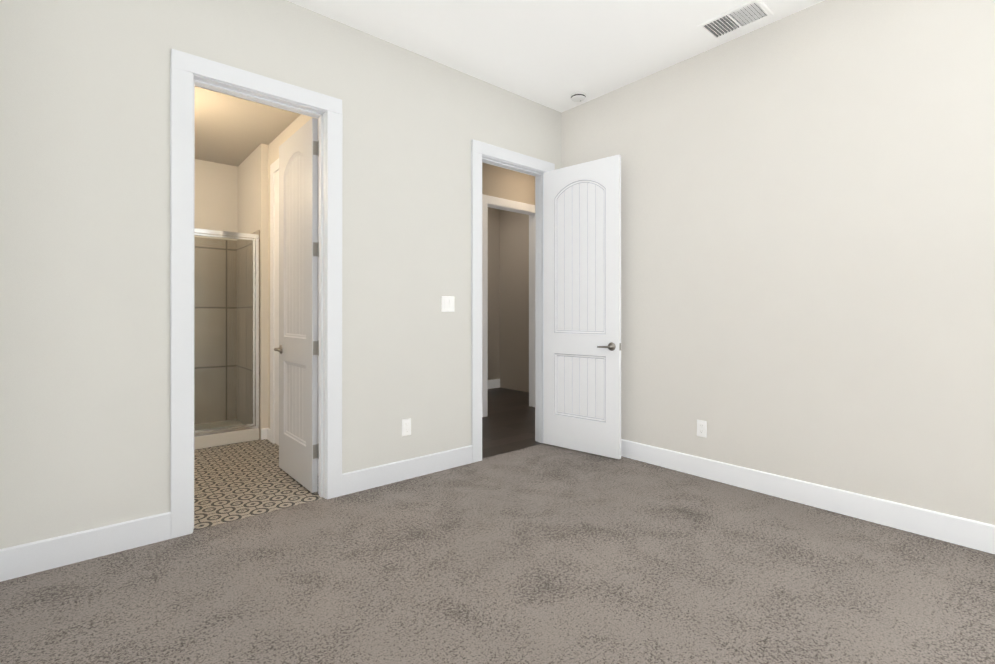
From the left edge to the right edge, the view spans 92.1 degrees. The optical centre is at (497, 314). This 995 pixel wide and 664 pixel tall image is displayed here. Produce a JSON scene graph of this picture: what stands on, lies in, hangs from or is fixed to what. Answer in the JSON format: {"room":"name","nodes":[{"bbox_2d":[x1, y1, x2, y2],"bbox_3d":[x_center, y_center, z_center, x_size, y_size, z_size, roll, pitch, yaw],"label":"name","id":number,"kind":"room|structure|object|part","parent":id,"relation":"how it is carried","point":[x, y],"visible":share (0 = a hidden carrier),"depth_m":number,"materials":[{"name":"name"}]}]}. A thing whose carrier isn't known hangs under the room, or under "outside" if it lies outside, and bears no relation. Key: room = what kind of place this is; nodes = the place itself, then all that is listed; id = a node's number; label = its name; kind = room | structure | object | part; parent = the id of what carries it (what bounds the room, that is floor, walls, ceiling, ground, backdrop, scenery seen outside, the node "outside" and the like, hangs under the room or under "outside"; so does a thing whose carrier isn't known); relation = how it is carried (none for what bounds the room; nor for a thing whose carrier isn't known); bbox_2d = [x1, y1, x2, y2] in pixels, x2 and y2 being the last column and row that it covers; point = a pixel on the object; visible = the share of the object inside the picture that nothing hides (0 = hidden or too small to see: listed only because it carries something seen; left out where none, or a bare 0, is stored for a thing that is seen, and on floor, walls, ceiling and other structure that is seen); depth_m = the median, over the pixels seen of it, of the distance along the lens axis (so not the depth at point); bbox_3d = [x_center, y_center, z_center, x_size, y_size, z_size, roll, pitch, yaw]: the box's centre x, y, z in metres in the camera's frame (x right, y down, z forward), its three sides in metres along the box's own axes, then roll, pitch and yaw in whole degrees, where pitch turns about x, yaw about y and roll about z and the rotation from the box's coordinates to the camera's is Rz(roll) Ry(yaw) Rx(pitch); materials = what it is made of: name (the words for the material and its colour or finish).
{"room":"empty bedroom","nodes":[
{"label":"empty bedroom","id":0,"kind":"room"},
{"bbox_2d":[194,159,237,240],"bbox_3d":[-3.434,-0.214,4.590,1.800,2.720,0.120,0,0,-41],"label":"wall","id":1,"kind":"structure","parent":0,"point":[216,196],"depth_m":4.96,"materials":[{"name":"paint"}]},
{"bbox_2d":[194,237,236,424],"bbox_3d":[-3.413,0.181,4.519,1.738,1.930,0.011,0,0,-41],"label":"tiled wall","id":2,"kind":"structure","parent":1,"relation":"attached to","point":[214,350],"depth_m":4.95,"materials":[{"name":"grey tile"}]},
{"bbox_2d":[195,86,300,166],"bbox_3d":[-2.602,-1.625,3.605,2.020,0.100,2.700,0,0,-41],"label":"ceiling","id":3,"kind":"structure","parent":0,"point":[233,130],"depth_m":3.99,"materials":[{"name":"paint"}]},
{"bbox_2d":[238,144,267,438],"bbox_3d":[-2.441,-0.214,4.768,0.060,2.720,0.900,0,0,-41],"label":"wall","id":4,"kind":"structure","parent":0,"point":[252,191],"depth_m":4.44,"materials":[{"name":"paint"}]},
{"bbox_2d":[237,230,259,438],"bbox_3d":[-2.474,0.181,4.751,0.011,1.930,0.857,0,0,-41],"label":"tiled wall","id":5,"kind":"structure","parent":4,"relation":"attached to","point":[244,341],"depth_m":4.79,"materials":[{"name":"grey tile"}]},
{"bbox_2d":[261,428,266,439],"bbox_3d":[-2.144,1.095,4.420,0.060,0.100,0.014,0,0,-41],"label":"baseboard return","id":6,"kind":"object","parent":4,"relation":"attached to","point":[263,433],"visible":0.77,"depth_m":4.41,"materials":[{"name":"white wood"}]},
{"bbox_2d":[0,0,561,548],"bbox_3d":[-0.876,-0.356,3.225,3.750,3.000,0.120,0,0,-41],"label":"wall","id":7,"kind":"structure","parent":0,"point":[84,264],"depth_m":2.41,"materials":[{"name":"paint"}]},
{"bbox_2d":[0,512,170,581],"bbox_3d":[-1.917,1.075,2.244,0.655,0.135,0.014,0,0,-41],"label":"baseboard","id":8,"kind":"structure","parent":7,"relation":"attached to","point":[38,556],"depth_m":2.23,"materials":[{"name":"white wood"}]},
{"bbox_2d":[170,49,342,538],"bbox_3d":[-1.374,-0.109,2.799,0.906,2.505,0.156,0,0,-41],"label":"door frame","id":9,"kind":"structure","parent":7,"relation":"attached to","point":[184,67],"depth_m":2.60,"materials":[{"name":"white wood"}]},
{"bbox_2d":[274,118,318,492],"bbox_3d":[-1.387,-0.061,3.322,0.134,2.387,0.707,0,0,-41],"label":"bathroom door","id":10,"kind":"structure","parent":7,"relation":"in","point":[298,300],"depth_m":3.26,"materials":[{"name":"white wood"}]},
{"bbox_3d":[-1.387,-0.096,3.322,0.134,2.037,0.707,0,0,-41],"label":"bathroom door hardware","id":11,"kind":"part","parent":10,"relation":"part of","materials":[{"name":"white wood"}]},
{"bbox_2d":[402,418,410,435],"bbox_3d":[-0.633,0.784,3.347,0.072,0.117,0.008,0,0,-41],"label":"electrical outlet","id":12,"kind":"object","parent":7,"relation":"attached to","point":[406,427],"visible":1,"depth_m":3.34,"materials":[{"name":"white plastic"}]},
{"bbox_2d":[342,445,471,495],"bbox_3d":[-0.593,1.077,3.378,1.050,0.135,0.014,0,0,-41],"label":"baseboard","id":13,"kind":"structure","parent":7,"relation":"attached to","point":[372,477],"depth_m":3.32,"materials":[{"name":"white wood"}]},
{"bbox_2d":[441,296,453,311],"bbox_3d":[-0.367,-0.081,3.575,0.118,0.117,0.010,0,0,-41],"label":"light switch","id":14,"kind":"object","parent":7,"relation":"attached to","point":[447,303],"visible":1,"depth_m":3.57,"materials":[{"name":"white plastic"}]},
{"bbox_2d":[471,139,554,462],"bbox_3d":[0.111,-0.107,4.071,0.936,2.505,0.156,0,0,-41],"label":"door frame","id":15,"kind":"structure","parent":7,"relation":"attached to","point":[479,149],"depth_m":3.77,"materials":[{"name":"white wood"}]},
{"bbox_2d":[543,155,620,458],"bbox_3d":[0.686,-0.062,4.010,0.737,2.387,0.134,0,0,41],"label":"hall door","id":16,"kind":"structure","parent":7,"relation":"in","point":[581,295],"depth_m":3.98,"materials":[{"name":"white wood"}]},
{"bbox_3d":[0.686,-0.098,4.010,0.737,2.037,0.134,0,0,41],"label":"hall door hardware","id":17,"kind":"part","parent":16,"relation":"part of","materials":[{"name":"silver metal"}]},
{"bbox_2d":[268,114,316,445],"bbox_3d":[-1.873,-0.215,4.228,0.100,2.720,2.700,0,0,-41],"label":"wall","id":18,"kind":"structure","parent":0,"point":[295,125],"depth_m":4.41,"materials":[{"name":"paint"}]},
{"bbox_2d":[267,428,269,440],"bbox_3d":[-2.090,1.095,4.392,0.014,0.100,0.125,0,0,-41],"label":"baseboard","id":19,"kind":"structure","parent":18,"relation":"attached to","point":[268,433],"depth_m":4.38,"materials":[{"name":"white wood"}]},
{"bbox_2d":[270,158,278,443],"bbox_3d":[-1.734,-0.105,3.975,0.018,2.500,0.969,0,0,-41],"label":"trim","id":20,"kind":"structure","parent":18,"relation":"attached to","point":[274,167],"depth_m":4.28,"materials":[{"name":"white wood"}]},
{"bbox_2d":[274,170,278,444],"bbox_3d":[-1.752,-0.064,3.959,0.064,2.393,0.771,0,0,-41],"label":"closet door","id":21,"kind":"structure","parent":18,"relation":"in","point":[276,306],"depth_m":4.22,"materials":[{"name":"white wood"}]},
{"bbox_2d":[488,207,499,379],"bbox_3d":[-1.364,-0.352,6.494,3.580,3.000,0.120,0,0,-41],"label":"wall","id":22,"kind":"structure","parent":0,"point":[493,293],"depth_m":7.53,"materials":[{"name":"paint"}]},
{"bbox_2d":[488,379,499,388],"bbox_3d":[-1.321,1.080,6.441,3.580,0.135,0.014,0,0,-41],"label":"baseboard","id":23,"kind":"structure","parent":22,"relation":"attached to","point":[494,383],"depth_m":7.52,"materials":[{"name":"white wood"}]},
{"bbox_2d":[0,444,994,663],"bbox_3d":[0.795,1.167,1.363,3.630,0.050,4.920,0,0,-41],"label":"floor carpet","id":24,"kind":"object","parent":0,"point":[544,554],"visible":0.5,"depth_m":2.03,"materials":[{"name":"grey carpet"}]},
{"bbox_2d":[482,162,534,204],"bbox_3d":[-0.356,-0.353,5.316,3.580,3.000,0.120,0,0,-41],"label":"wall","id":25,"kind":"structure","parent":0,"point":[503,183],"depth_m":5.64,"materials":[{"name":"paint"}]},
{"bbox_2d":[482,194,534,416],"bbox_3d":[0.143,-0.103,5.732,0.970,2.500,0.139,0,0,-41],"label":"door frame","id":26,"kind":"structure","parent":25,"relation":"attached to","point":[506,205],"depth_m":5.60,"materials":[{"name":"white wood"}]},
{"bbox_2d":[500,210,528,391],"bbox_3d":[0.913,-0.352,6.679,0.120,3.000,2.800,0,0,-41],"label":"wall","id":27,"kind":"structure","parent":0,"point":[514,300],"depth_m":7.35,"materials":[{"name":"paint"}]},
{"bbox_2d":[287,0,823,112],"bbox_3d":[0.802,-1.908,1.360,3.870,0.100,5.140,0,0,-41],"label":"ceiling","id":28,"kind":"structure","parent":0,"point":[553,54],"depth_m":3.16,"materials":[{"name":"paint"}]},
{"bbox_2d":[570,91,585,101],"bbox_3d":[0.680,-1.834,4.046,0.136,0.042,0.136,0,0,-41],"label":"smoke detector","id":29,"kind":"object","parent":28,"relation":"attached to","point":[578,96],"visible":1,"depth_m":4.01,"materials":[{"name":"white plastic"}]},
{"bbox_2d":[697,0,773,39],"bbox_3d":[1.490,-1.861,3.015,0.250,0.028,0.370,0,0,-41],"label":"ceiling vent","id":30,"kind":"object","parent":28,"relation":"in","point":[762,5],"visible":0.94,"depth_m":3.02,"materials":[{"name":"white metal"}]},
{"bbox_2d":[562,0,994,524],"bbox_3d":[2.226,-0.357,2.577,0.120,3.000,5.140,0,0,-41],"label":"wall","id":31,"kind":"structure","parent":0,"point":[808,244],"depth_m":2.84,"materials":[{"name":"paint"}]},
{"bbox_2d":[697,420,706,437],"bbox_3d":[1.442,0.804,3.392,0.008,0.117,0.072,0,0,-41],"label":"electrical outlet","id":32,"kind":"object","parent":31,"relation":"attached to","point":[701,428],"visible":1,"depth_m":3.39,"materials":[{"name":"white plastic"}]},
{"bbox_2d":[621,439,994,553],"bbox_3d":[2.175,1.076,2.532,0.014,0.135,4.900,0,0,-41],"label":"baseboard","id":33,"kind":"structure","parent":31,"relation":"attached to","point":[973,534],"depth_m":2.79,"materials":[{"name":"white wood"}]},
{"label":"outside","id":34,"kind":"structure","parent":0,"visible":0},
{"bbox_2d":[193,439,322,530],"bbox_3d":[-2.523,1.169,3.525,1.800,0.050,2.680,0,0,-41],"label":"floor","id":35,"kind":"structure","parent":34,"point":[236,481],"depth_m":3.24,"materials":[{"name":"beige tile"}]},
{"bbox_2d":[194,228,258,449],"bbox_3d":[-3.115,0.145,4.171,1.718,2.017,0.903,0,0,-41],"label":"shower","id":36,"kind":"object","parent":35,"relation":"on","point":[215,434],"visible":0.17,"depth_m":4.33,"materials":[{"name":"clear glass"}]},
{"bbox_2d":[482,388,543,458],"bbox_3d":[-0.421,1.172,5.390,3.580,0.050,2.780,0,0,-41],"label":"floor","id":37,"kind":"structure","parent":34,"point":[506,431],"depth_m":5.06,"materials":[{"name":"brown wood"}]}
]}

